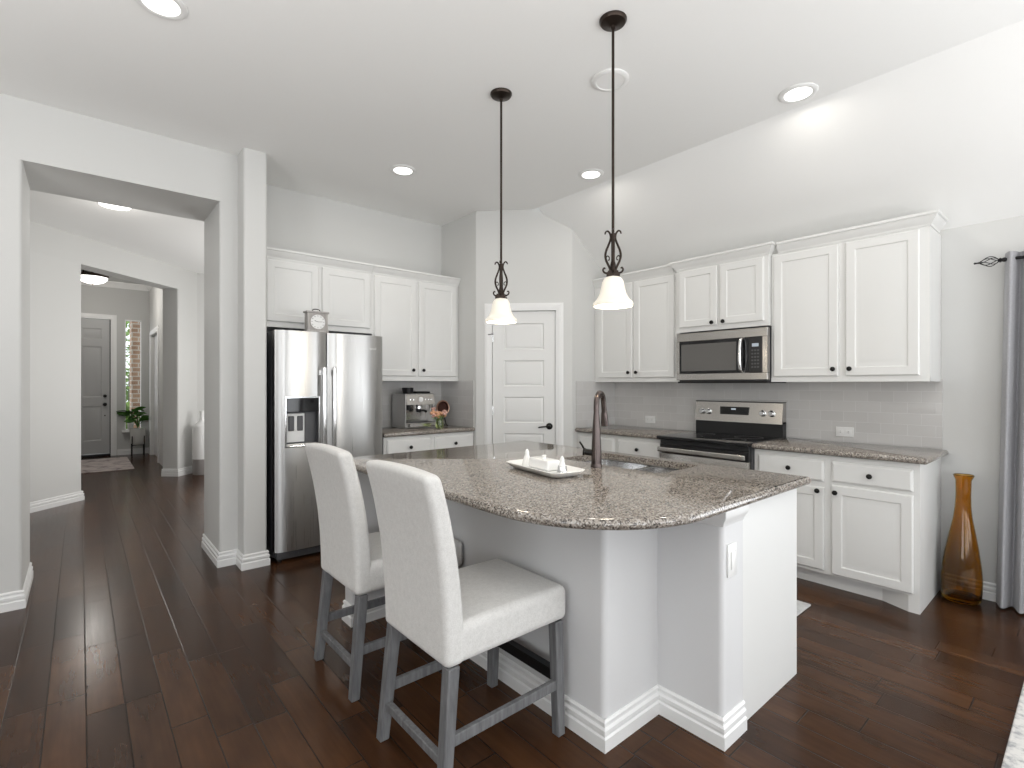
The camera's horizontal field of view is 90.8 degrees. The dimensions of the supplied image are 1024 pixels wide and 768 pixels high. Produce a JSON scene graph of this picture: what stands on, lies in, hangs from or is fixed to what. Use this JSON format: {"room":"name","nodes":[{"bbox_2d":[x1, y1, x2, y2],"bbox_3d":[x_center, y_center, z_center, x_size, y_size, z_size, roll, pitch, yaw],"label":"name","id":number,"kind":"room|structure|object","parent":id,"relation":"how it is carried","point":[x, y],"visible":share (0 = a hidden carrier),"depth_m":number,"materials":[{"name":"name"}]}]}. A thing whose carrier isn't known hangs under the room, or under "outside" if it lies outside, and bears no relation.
{"room":"kitchen","nodes":[
{"label":"kitchen","id":0,"kind":"room"},
{"bbox_2d":[85,270,138,283],"bbox_3d":[-6.796,-2.080,7.643,2.800,0.240,4.450,0,0,-41],"label":"ceiling","id":1,"kind":"structure","parent":0,"point":[110,278],"depth_m":9.51,"materials":[{"name":"grey paint"}]},
{"bbox_2d":[81,270,108,284],"bbox_3d":[-6.838,-1.857,8.231,0.420,0.484,0.420,0,0,-41],"label":"light","id":2,"kind":"object","parent":1,"relation":"attached to","point":[93,278],"visible":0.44,"depth_m":8.13,"materials":[{"name":"white glass"}]},
{"bbox_2d":[30,220,196,501],"bbox_3d":[-5.269,-0.190,4.872,0.250,3.140,6.040,0,0,4],"label":"wall","id":3,"kind":"structure","parent":0,"point":[58,257],"depth_m":5.79,"materials":[{"name":"grey paint"}]},
{"bbox_2d":[30,491,84,512],"bbox_3d":[-5.316,1.305,4.162,0.267,0.110,3.617,0,0,4],"label":"baseboard","id":4,"kind":"structure","parent":3,"relation":"attached to","point":[35,506],"depth_m":5.62,"materials":[{"name":"white paint"}]},
{"bbox_2d":[161,466,191,476],"bbox_3d":[-4.448,1.305,8.206,0.265,0.110,2.088,0,0,41],"label":"baseboard","id":5,"kind":"structure","parent":3,"relation":"attached to","point":[186,470],"depth_m":7.47,"materials":[{"name":"white paint"}]},
{"bbox_2d":[81,285,148,449],"bbox_3d":[-8.193,-0.360,9.277,2.800,3.480,0.150,0,0,-41],"label":"wall","id":6,"kind":"structure","parent":0,"point":[127,304],"depth_m":9.75,"materials":[{"name":"grey paint"}]},
{"bbox_2d":[81,318,110,457],"bbox_3d":[-8.030,0.060,9.347,0.937,2.600,0.115,0,0,-41],"label":"door","id":7,"kind":"structure","parent":6,"relation":"in","point":[95,333],"depth_m":9.51,"materials":[{"name":"grey paint"}]},
{"bbox_2d":[81,313,116,455],"bbox_3d":[-8.009,0.015,9.322,1.117,2.690,0.020,0,0,-41],"label":"trim","id":8,"kind":"structure","parent":6,"relation":"attached to","point":[113,318],"depth_m":9.65,"materials":[{"name":"white paint"}]},
{"bbox_2d":[122,319,141,432],"bbox_3d":[-7.397,-0.168,9.858,0.360,2.185,0.200,0,0,-41],"label":"window","id":9,"kind":"structure","parent":6,"relation":"in","point":[140,321],"depth_m":9.94,"materials":[{"name":"white paint"}]},
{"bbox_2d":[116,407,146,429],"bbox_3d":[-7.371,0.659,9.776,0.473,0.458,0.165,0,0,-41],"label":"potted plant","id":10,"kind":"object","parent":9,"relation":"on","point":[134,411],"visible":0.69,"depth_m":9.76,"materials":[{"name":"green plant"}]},
{"bbox_2d":[117,447,148,454],"bbox_3d":[-7.324,1.305,9.776,0.500,0.110,0.220,0,0,-41],"label":"baseboard","id":11,"kind":"structure","parent":6,"relation":"attached to","point":[135,450],"depth_m":9.83,"materials":[{"name":"white paint"}]},
{"bbox_2d":[0,93,237,593],"bbox_3d":[-4.224,-0.190,2.425,5.130,3.140,0.625,0,0,-41],"label":"wall","id":12,"kind":"structure","parent":0,"point":[44,148],"depth_m":3.44,"materials":[{"name":"grey paint"}]},
{"bbox_2d":[0,562,32,612],"bbox_3d":[-4.592,1.305,2.099,3.747,0.110,0.642,0,0,-41],"label":"baseboard","id":13,"kind":"structure","parent":12,"relation":"attached to","point":[14,600],"depth_m":3.05,"materials":[{"name":"white paint"}]},
{"bbox_2d":[149,287,162,465],"bbox_3d":[-6.175,-0.360,8.929,0.145,3.480,3.000,0,0,-41],"label":"wall","id":14,"kind":"structure","parent":0,"point":[155,294],"depth_m":8.82,"materials":[{"name":"grey paint"}]},
{"bbox_2d":[81,269,151,290],"bbox_3d":[-7.175,-1.975,8.075,2.485,0.250,3.000,0,0,-41],"label":"trim","id":15,"kind":"structure","parent":14,"relation":"attached to","point":[112,284],"depth_m":9.70,"materials":[{"name":"white paint"}]},
{"bbox_2d":[149,325,158,462],"bbox_3d":[-6.561,0.165,9.323,0.110,2.390,1.380,0,0,-41],"label":"door frame","id":16,"kind":"structure","parent":14,"relation":"in","point":[156,329],"depth_m":9.62,"materials":[{"name":"white paint"}]},
{"bbox_2d":[197,273,203,421],"bbox_3d":[-2.879,-0.190,6.895,1.816,3.140,4.424,0,0,-41],"label":"wall","id":17,"kind":"structure","parent":0,"point":[200,277],"depth_m":7.90,"materials":[{"name":"grey paint"}]},
{"bbox_2d":[238,148,266,554],"bbox_3d":[-2.170,-0.190,4.060,0.162,3.140,0.808,0,0,-41],"label":"wall column","id":18,"kind":"structure","parent":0,"point":[252,164],"depth_m":3.76,"materials":[{"name":"grey paint"}]},
{"bbox_2d":[201,533,269,570],"bbox_3d":[-2.261,1.305,3.920,0.884,0.110,0.250,0,0,28],"label":"baseboard","id":19,"kind":"structure","parent":18,"relation":"attached to","point":[230,557],"depth_m":3.78,"materials":[{"name":"white paint"}]},
{"bbox_2d":[267,185,440,332],"bbox_3d":[-1.548,-0.190,5.005,2.050,3.140,0.180,0,0,-41],"label":"wall","id":20,"kind":"structure","parent":0,"point":[296,221],"depth_m":4.86,"materials":[{"name":"grey paint"}]},
{"bbox_2d":[267,247,373,334],"bbox_3d":[-1.750,-0.787,4.466,0.953,0.635,0.373,0,0,-41],"label":"upper cabinet","id":21,"kind":"object","parent":20,"relation":"attached to","point":[297,282],"visible":0.76,"depth_m":4.33,"materials":[{"name":"white paint"}]},
{"bbox_2d":[367,264,460,380],"bbox_3d":[-1.020,-0.570,5.088,0.962,1.070,0.375,0,0,-41],"label":"upper cabinet","id":22,"kind":"object","parent":20,"relation":"attached to","point":[415,313],"visible":0.96,"depth_m":4.95,"materials":[{"name":"white paint"}]},
{"bbox_2d":[435,419,443,428],"bbox_3d":[-0.706,0.383,4.928,0.084,0.093,0.084,0,0,-41],"label":"jar","id":23,"kind":"object","parent":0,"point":[439,424],"depth_m":4.90,"materials":[{"name":"clear glass"}]},
{"bbox_2d":[0,0,1023,273],"bbox_3d":[-1.894,-1.790,1.538,7.720,0.100,14.400,0,0,-41],"label":"ceiling","id":24,"kind":"structure","parent":0,"point":[335,94],"depth_m":2.86,"materials":[{"name":"white paint"}]},
{"bbox_2d":[97,202,131,209],"bbox_3d":[-3.837,-1.720,4.877,0.273,0.038,0.273,0,0,-41],"label":"recessed light","id":25,"kind":"object","parent":24,"relation":"in","point":[114,207],"visible":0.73,"depth_m":4.87,"materials":[{"name":"white plastic"}]},
{"bbox_2d":[135,0,187,20],"bbox_3d":[-1.601,-1.734,2.302,0.210,0.010,0.210,0,0,-41],"label":"recessed light","id":26,"kind":"object","parent":24,"relation":"in","point":[175,10],"visible":1,"depth_m":2.33,"materials":[{"name":"white plastic"}]},
{"bbox_2d":[142,0,179,15],"bbox_3d":[-1.601,-1.735,2.302,0.148,0.005,0.148,0,0,-41],"label":"diffuser","id":27,"kind":"object","parent":26,"relation":"attached to","point":[156,7],"depth_m":2.32,"materials":[{"name":"white"}]},
{"bbox_2d":[390,164,415,175],"bbox_3d":[-0.884,-1.734,4.094,0.210,0.010,0.210,0,0,-41],"label":"recessed light","id":28,"kind":"object","parent":24,"relation":"in","point":[401,170],"visible":1,"depth_m":4.08,"materials":[{"name":"white plastic"}]},
{"bbox_2d":[394,167,411,174],"bbox_3d":[-0.884,-1.735,4.094,0.148,0.005,0.148,0,0,-41],"label":"diffuser","id":29,"kind":"object","parent":28,"relation":"attached to","point":[397,170],"depth_m":4.09,"materials":[{"name":"white"}]},
{"bbox_2d":[485,87,516,323],"bbox_3d":[-0.065,-1.056,3.020,0.191,1.367,0.191,0,0,9],"label":"pendant light","id":30,"kind":"object","parent":24,"relation":"hanging from","point":[500,313],"visible":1,"depth_m":3.01,"materials":[{"name":"black metal"}]},
{"bbox_2d":[578,169,603,179],"bbox_3d":[0.653,-1.734,4.172,0.210,0.010,0.210,0,0,-41],"label":"recessed light","id":31,"kind":"object","parent":24,"relation":"in","point":[588,174],"visible":1,"depth_m":4.16,"materials":[{"name":"white plastic"}]},
{"bbox_2d":[582,171,599,178],"bbox_3d":[0.653,-1.735,4.172,0.148,0.005,0.148,0,0,-41],"label":"diffuser","id":32,"kind":"object","parent":31,"relation":"attached to","point":[585,174],"depth_m":4.16,"materials":[{"name":"white"}]},
{"bbox_2d":[591,68,628,91],"bbox_3d":[0.561,-1.734,2.884,0.214,0.012,0.214,0,0,-41],"label":"ceiling speaker","id":33,"kind":"object","parent":24,"relation":"attached to","point":[601,81],"visible":0.97,"depth_m":2.87,"materials":[{"name":"white plastic"}]},
{"bbox_2d":[596,74,623,89],"bbox_3d":[0.561,-1.734,2.884,0.158,0.007,0.158,0,0,-41],"label":"grille","id":34,"kind":"object","parent":33,"relation":"attached to","point":[603,81],"depth_m":2.88,"materials":[{"name":"white paint"}]},
{"bbox_2d":[593,10,633,308],"bbox_3d":[0.482,-1.056,2.409,0.191,1.367,0.191,0,0,9],"label":"pendant light","id":35,"kind":"object","parent":24,"relation":"hanging from","point":[613,295],"visible":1,"depth_m":2.39,"materials":[{"name":"black metal"}]},
{"bbox_2d":[778,82,818,103],"bbox_3d":[1.708,-1.734,3.012,0.210,0.010,0.210,0,0,-41],"label":"recessed light","id":36,"kind":"object","parent":24,"relation":"in","point":[800,92],"visible":1,"depth_m":3.00,"materials":[{"name":"white plastic"}]},
{"bbox_2d":[784,87,812,100],"bbox_3d":[1.708,-1.735,3.012,0.148,0.005,0.148,0,0,-41],"label":"diffuser","id":37,"kind":"object","parent":36,"relation":"attached to","point":[796,93],"depth_m":3.01,"materials":[{"name":"white"}]},
{"bbox_2d":[0,453,1023,767],"bbox_3d":[-2.388,1.410,3.024,8.900,0.100,17.300,0,0,-41],"label":"floor","id":38,"kind":"structure","parent":0,"point":[129,647],"depth_m":2.34,"materials":[{"name":"brown wood"}]},
{"bbox_2d":[81,457,134,473],"bbox_3d":[-7.165,1.353,8.313,1.410,0.011,1.750,0,0,-41],"label":"entry rug","id":39,"kind":"object","parent":38,"relation":"on","point":[117,463],"visible":0.42,"depth_m":8.40,"materials":[{"name":"grey fabric"}]},
{"bbox_2d":[124,413,148,455],"bbox_3d":[-7.162,0.948,9.624,0.392,0.822,0.358,0,0,-41],"label":"potted plant","id":40,"kind":"object","parent":38,"relation":"on","point":[137,435],"visible":1,"depth_m":9.61,"materials":[{"name":"green plant"}]},
{"bbox_2d":[192,411,203,474],"bbox_3d":[-4.715,0.879,7.678,0.260,0.960,0.260,0,0,-41],"label":"floor vase","id":41,"kind":"object","parent":38,"relation":"on","point":[198,428],"visible":0.68,"depth_m":7.56,"materials":[{"name":"white ceramic"}]},
{"bbox_2d":[267,330,381,561],"bbox_3d":[-1.640,0.472,4.310,0.877,1.775,0.716,0,0,-41],"label":"refrigerator","id":42,"kind":"object","parent":38,"relation":"on","point":[324,388],"visible":0.81,"depth_m":3.97,"materials":[{"name":"grey metal"}]},
{"bbox_2d":[287,442,317,445],"bbox_3d":[-1.647,0.465,3.947,0.243,0.014,0.060,0,0,-41],"label":"shelf","id":43,"kind":"object","parent":42,"relation":"attached to","point":[288,443],"depth_m":3.92,"materials":[{"name":"silver metal"}]},
{"bbox_2d":[303,309,328,332],"bbox_3d":[-1.577,-0.513,4.066,0.180,0.194,0.088,0,0,-41],"label":"mantel clock","id":44,"kind":"object","parent":42,"relation":"on","point":[315,321],"visible":0.97,"depth_m":4.03,"materials":[{"name":"grey paint"}]},
{"bbox_2d":[304,443,461,701],"bbox_3d":[-0.629,0.819,2.504,0.648,1.083,0.461,0,0,-41],"label":"counter stool","id":45,"kind":"object","parent":38,"relation":"on","point":[351,555],"visible":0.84,"depth_m":2.25,"materials":[{"name":"grey wood"}]},
{"bbox_2d":[382,431,472,453],"bbox_3d":[-0.939,0.914,4.980,0.980,0.892,0.645,0,0,-41],"label":"base cabinet","id":46,"kind":"object","parent":38,"relation":"on","point":[401,444],"visible":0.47,"depth_m":4.72,"materials":[{"name":"white paint"}]},
{"bbox_2d":[382,424,474,437],"bbox_3d":[-0.947,0.449,4.976,0.986,0.037,0.626,0,0,-41],"label":"countertop","id":47,"kind":"structure","parent":46,"relation":"on","point":[386,431],"depth_m":4.82,"materials":[{"name":"grey stone"}]},
{"bbox_2d":[392,387,435,427],"bbox_3d":[-0.984,0.227,5.091,0.338,0.396,0.395,0,0,-41],"label":"espresso machine","id":48,"kind":"object","parent":47,"relation":"on","point":[410,408],"visible":0.98,"depth_m":5.03,"materials":[{"name":"silver metal"}]},
{"bbox_2d":[406,422,435,427],"bbox_3d":[-0.933,0.396,5.032,0.306,0.042,0.206,0,0,-41],"label":"drip tray","id":49,"kind":"object","parent":48,"relation":"on","point":[408,424],"depth_m":4.93,"materials":[{"name":"silver metal"}]},
{"bbox_2d":[430,407,446,428],"bbox_3d":[-0.716,0.325,4.918,0.165,0.208,0.130,0,0,-41],"label":"flower vase","id":50,"kind":"object","parent":47,"relation":"on","point":[439,424],"visible":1,"depth_m":4.90,"materials":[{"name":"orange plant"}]},
{"bbox_2d":[436,400,448,425],"bbox_3d":[-0.727,0.295,5.237,0.164,0.268,0.095,0,0,-41],"label":"decorative plate","id":51,"kind":"object","parent":47,"relation":"on","point":[442,405],"visible":0.63,"depth_m":5.24,"materials":[{"name":"brown"}]},
{"bbox_2d":[366,460,564,767],"bbox_3d":[-0.168,0.819,1.942,0.648,1.083,0.461,0,0,-41],"label":"counter stool","id":52,"kind":"object","parent":38,"relation":"on","point":[454,615],"visible":1,"depth_m":1.78,"materials":[{"name":"fabric"}]},
{"bbox_2d":[342,459,796,753],"bbox_3d":[0.195,0.914,2.641,1.430,0.892,1.962,0,0,-41],"label":"kitchen island","id":53,"kind":"object","parent":38,"relation":"on","point":[693,626],"visible":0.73,"depth_m":2.02,"materials":[{"name":"white paint"}]},
{"bbox_2d":[353,441,810,529],"bbox_3d":[0.184,0.449,2.639,1.480,0.037,2.013,0,0,-41],"label":"island countertop","id":54,"kind":"structure","parent":53,"relation":"on","point":[479,477],"depth_m":2.13,"materials":[{"name":"grey stone"}]},
{"bbox_2d":[506,459,584,477],"bbox_3d":[0.156,0.414,2.488,0.204,0.032,0.454,0,0,-32],"label":"serving tray","id":55,"kind":"object","parent":54,"relation":"on","point":[571,471],"visible":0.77,"depth_m":2.40,"materials":[{"name":"white ceramic"}]},
{"bbox_2d":[522,449,529,466],"bbox_3d":[0.077,0.378,2.616,0.049,0.088,0.050,0,0,-32],"label":"salt shaker","id":56,"kind":"object","parent":55,"relation":"on","point":[525,462],"visible":0.84,"depth_m":2.60,"materials":[{"name":"white ceramic"}]},
{"bbox_2d":[529,454,559,472],"bbox_3d":[0.158,0.384,2.484,0.100,0.078,0.190,0,0,-31],"label":"butter dish","id":57,"kind":"object","parent":55,"relation":"on","point":[542,463],"visible":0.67,"depth_m":2.44,"materials":[{"name":"white ceramic"}]},
{"bbox_2d":[557,456,566,472],"bbox_3d":[0.234,0.378,2.360,0.050,0.088,0.051,0,0,-31],"label":"pepper shaker","id":58,"kind":"object","parent":55,"relation":"on","point":[562,468],"visible":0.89,"depth_m":2.35,"materials":[{"name":"white ceramic"}]},
{"bbox_2d":[579,390,608,467],"bbox_3d":[0.443,0.230,2.699,0.122,0.399,0.183,0,0,29],"label":"kitchen faucet","id":59,"kind":"object","parent":54,"relation":"on","point":[595,452],"visible":1,"depth_m":2.62,"materials":[{"name":"brown metal"}]},
{"bbox_2d":[582,459,677,472],"bbox_3d":[0.642,0.568,2.812,0.402,0.196,0.692,0,0,-41],"label":"sink","id":60,"kind":"object","parent":54,"relation":"in","point":[634,466],"visible":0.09,"depth_m":3.00,"materials":[{"name":"silver metal"}]},
{"bbox_2d":[727,542,736,577],"bbox_3d":[0.845,0.671,1.933,0.072,0.127,0.012,0,0,-41],"label":"outlet","id":61,"kind":"object","parent":53,"relation":"attached to","point":[731,546],"depth_m":1.92,"materials":[{"name":"white plastic"}]},
{"bbox_2d":[577,432,659,457],"bbox_3d":[1.178,0.914,4.839,0.647,0.892,0.979,0,0,-41],"label":"base cabinet","id":62,"kind":"object","parent":38,"relation":"on","point":[612,443],"visible":0.17,"depth_m":4.58,"materials":[{"name":"white paint"}]},
{"bbox_2d":[575,425,691,439],"bbox_3d":[1.180,0.449,4.836,0.634,0.037,0.974,0,0,-41],"label":"countertop","id":63,"kind":"structure","parent":62,"relation":"on","point":[619,430],"depth_m":4.72,"materials":[{"name":"grey stone"}]},
{"bbox_2d":[657,400,785,469],"bbox_3d":[1.710,0.752,4.150,0.713,1.215,0.757,0,0,-41],"label":"electric range","id":64,"kind":"object","parent":38,"relation":"on","point":[725,434],"visible":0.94,"depth_m":4.13,"materials":[{"name":"grey metal"}]},
{"bbox_2d":[657,431,782,446],"bbox_3d":[1.689,0.440,4.132,0.628,0.029,0.757,0,0,-41],"label":"cooktop","id":65,"kind":"object","parent":64,"relation":"in","point":[702,438],"depth_m":4.06,"materials":[{"name":"black glass"}]},
{"bbox_2d":[797,600,810,615],"bbox_3d":[1.178,1.353,3.381,0.625,0.013,1.290,0,0,-41],"label":"kitchen mat","id":66,"kind":"object","parent":38,"relation":"on","point":[801,606],"visible":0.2,"depth_m":3.06,"materials":[{"name":"white fabric"}]},
{"bbox_2d":[755,449,940,614],"bbox_3d":[2.303,0.914,3.522,0.647,0.892,0.962,0,0,-41],"label":"base cabinet","id":67,"kind":"object","parent":38,"relation":"on","point":[866,527],"visible":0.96,"depth_m":3.20,"materials":[{"name":"white paint"}]},
{"bbox_2d":[752,438,948,464],"bbox_3d":[2.317,0.449,3.506,0.634,0.037,1.010,0,0,-41],"label":"countertop","id":68,"kind":"structure","parent":67,"relation":"on","point":[914,455],"depth_m":3.34,"materials":[{"name":"grey stone"}]},
{"bbox_2d":[940,473,982,605],"bbox_3d":[2.835,0.964,3.184,0.203,0.791,0.203,0,0,-41],"label":"floor vase","id":69,"kind":"object","parent":38,"relation":"on","point":[961,575],"visible":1,"depth_m":3.14,"materials":[{"name":"orange glass"}]},
{"bbox_2d":[1001,683,1023,767],"bbox_3d":[2.366,1.351,0.925,2.400,0.015,2.132,0,0,-41],"label":"area rug","id":70,"kind":"object","parent":38,"relation":"on","point":[1014,753],"visible":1,"depth_m":1.90,"materials":[{"name":"white fabric"}]},
{"bbox_2d":[441,207,605,446],"bbox_3d":[0.182,-0.190,5.305,1.960,3.140,0.598,0,0,2],"label":"wall","id":71,"kind":"structure","parent":0,"point":[547,261],"depth_m":5.06,"materials":[{"name":"grey paint"}]},
{"bbox_2d":[382,381,473,426],"bbox_3d":[-0.972,0.195,4.981,1.035,0.470,0.605,0,0,-41],"label":"backsplash","id":72,"kind":"structure","parent":71,"relation":"attached to","point":[459,395],"depth_m":5.24,"materials":[{"name":"tile"}]},
{"bbox_2d":[488,311,554,444],"bbox_3d":[0.090,0.308,5.034,0.684,2.079,0.094,0,0,4],"label":"door","id":73,"kind":"structure","parent":71,"relation":"in","point":[523,408],"depth_m":5.04,"materials":[{"name":"white paint"}]},
{"bbox_2d":[484,303,563,445],"bbox_3d":[0.117,0.275,5.018,0.787,2.170,0.020,0,0,4],"label":"trim","id":74,"kind":"structure","parent":71,"relation":"attached to","point":[559,307],"depth_m":5.00,"materials":[{"name":"white paint"}]},
{"bbox_2d":[539,20,1023,275],"bbox_3d":[3.438,-1.346,2.149,1.180,0.987,8.400,0,0,-41],"label":"ceiling","id":75,"kind":"structure","parent":0,"point":[943,131],"depth_m":3.31,"materials":[{"name":"white paint"}]},
{"bbox_2d":[625,215,1023,583],"bbox_3d":[3.778,-0.190,2.440,0.185,3.140,8.400,0,0,-41],"label":"wall","id":76,"kind":"structure","parent":0,"point":[972,296],"depth_m":3.23,"materials":[{"name":"grey paint"}]},
{"bbox_2d":[592,264,679,381],"bbox_3d":[1.276,-0.548,4.930,0.380,1.047,0.969,0,0,-41],"label":"upper cabinet","id":77,"kind":"object","parent":76,"relation":"attached to","point":[636,343],"visible":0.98,"depth_m":4.75,"materials":[{"name":"white paint"}]},
{"bbox_2d":[669,241,775,333],"bbox_3d":[1.826,-0.762,4.248,0.430,0.620,0.876,0,0,-41],"label":"upper cabinet","id":78,"kind":"object","parent":76,"relation":"attached to","point":[730,289],"visible":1,"depth_m":4.08,"materials":[{"name":"white paint"}]},
{"bbox_2d":[676,327,785,382],"bbox_3d":[1.816,-0.226,4.241,0.433,0.429,0.772,0,0,-41],"label":"microwave","id":79,"kind":"object","parent":78,"relation":"attached to","point":[737,355],"visible":1,"depth_m":4.09,"materials":[{"name":"grey metal"}]},
{"bbox_2d":[576,379,942,448],"bbox_3d":[1.752,0.198,4.191,0.620,0.465,2.715,0,0,-41],"label":"backsplash","id":80,"kind":"structure","parent":76,"relation":"attached to","point":[909,414],"depth_m":3.95,"materials":[{"name":"tile"}]},
{"bbox_2d":[645,416,654,422],"bbox_3d":[1.388,0.352,5.074,0.009,0.072,0.116,0,0,-41],"label":"wall outlet","id":81,"kind":"object","parent":80,"relation":"attached to","point":[648,419],"visible":1,"depth_m":5.07,"materials":[{"name":"white plastic"}]},
{"bbox_2d":[836,427,853,436],"bbox_3d":[2.493,0.355,3.782,0.009,0.072,0.116,0,0,-41],"label":"wall outlet","id":82,"kind":"object","parent":80,"relation":"attached to","point":[840,431],"visible":1,"depth_m":3.78,"materials":[{"name":"white plastic"}]},
{"bbox_2d":[771,209,947,381],"bbox_3d":[2.424,-0.546,3.586,0.380,1.052,1.002,0,0,-41],"label":"upper cabinet","id":83,"kind":"object","parent":76,"relation":"attached to","point":[860,303],"visible":1,"depth_m":3.42,"materials":[{"name":"white paint"}]},
{"bbox_2d":[982,581,995,601],"bbox_3d":[3.022,1.305,3.169,0.017,0.110,0.490,0,0,-41],"label":"baseboard","id":84,"kind":"structure","parent":76,"relation":"attached to","point":[989,589],"depth_m":3.18,"materials":[{"name":"white paint"}]},
{"bbox_2d":[974,255,1023,266],"bbox_3d":[4.113,-0.751,1.803,0.133,0.077,3.658,0,0,-41],"label":"curtain rod","id":85,"kind":"object","parent":76,"relation":"attached to","point":[1004,259],"visible":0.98,"depth_m":3.08,"materials":[{"name":"black metal"}]},
{"bbox_2d":[996,251,1023,613],"bbox_3d":[3.180,0.275,2.839,0.117,2.146,0.673,0,0,-41],"label":"curtain","id":86,"kind":"object","parent":85,"relation":"hanging from","point":[1010,546],"visible":1,"depth_m":3.04,"materials":[{"name":"grey fabric"}]},
{"bbox_3d":[-9.204,1.510,11.537,7.000,0.100,4.500,0,0,-41],"label":"floor","id":87,"kind":"structure","parent":0,"visible":0},
{"bbox_2d":[126,321,129,428],"bbox_3d":[-9.183,-0.173,12.151,1.634,3.273,1.777,0,0,23],"label":"shrub","id":88,"kind":"object","parent":87,"relation":"on","point":[127,322],"visible":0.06,"depth_m":12.28,"materials":[{"name":"green plant"}]},
{"bbox_2d":[130,321,139,427],"bbox_3d":[-7.778,-0.390,10.750,0.555,3.700,0.550,0,0,-41],"label":"pier","id":89,"kind":"object","parent":87,"relation":"on","point":[134,326],"visible":0.07,"depth_m":10.40,"materials":[{"name":"brick"}]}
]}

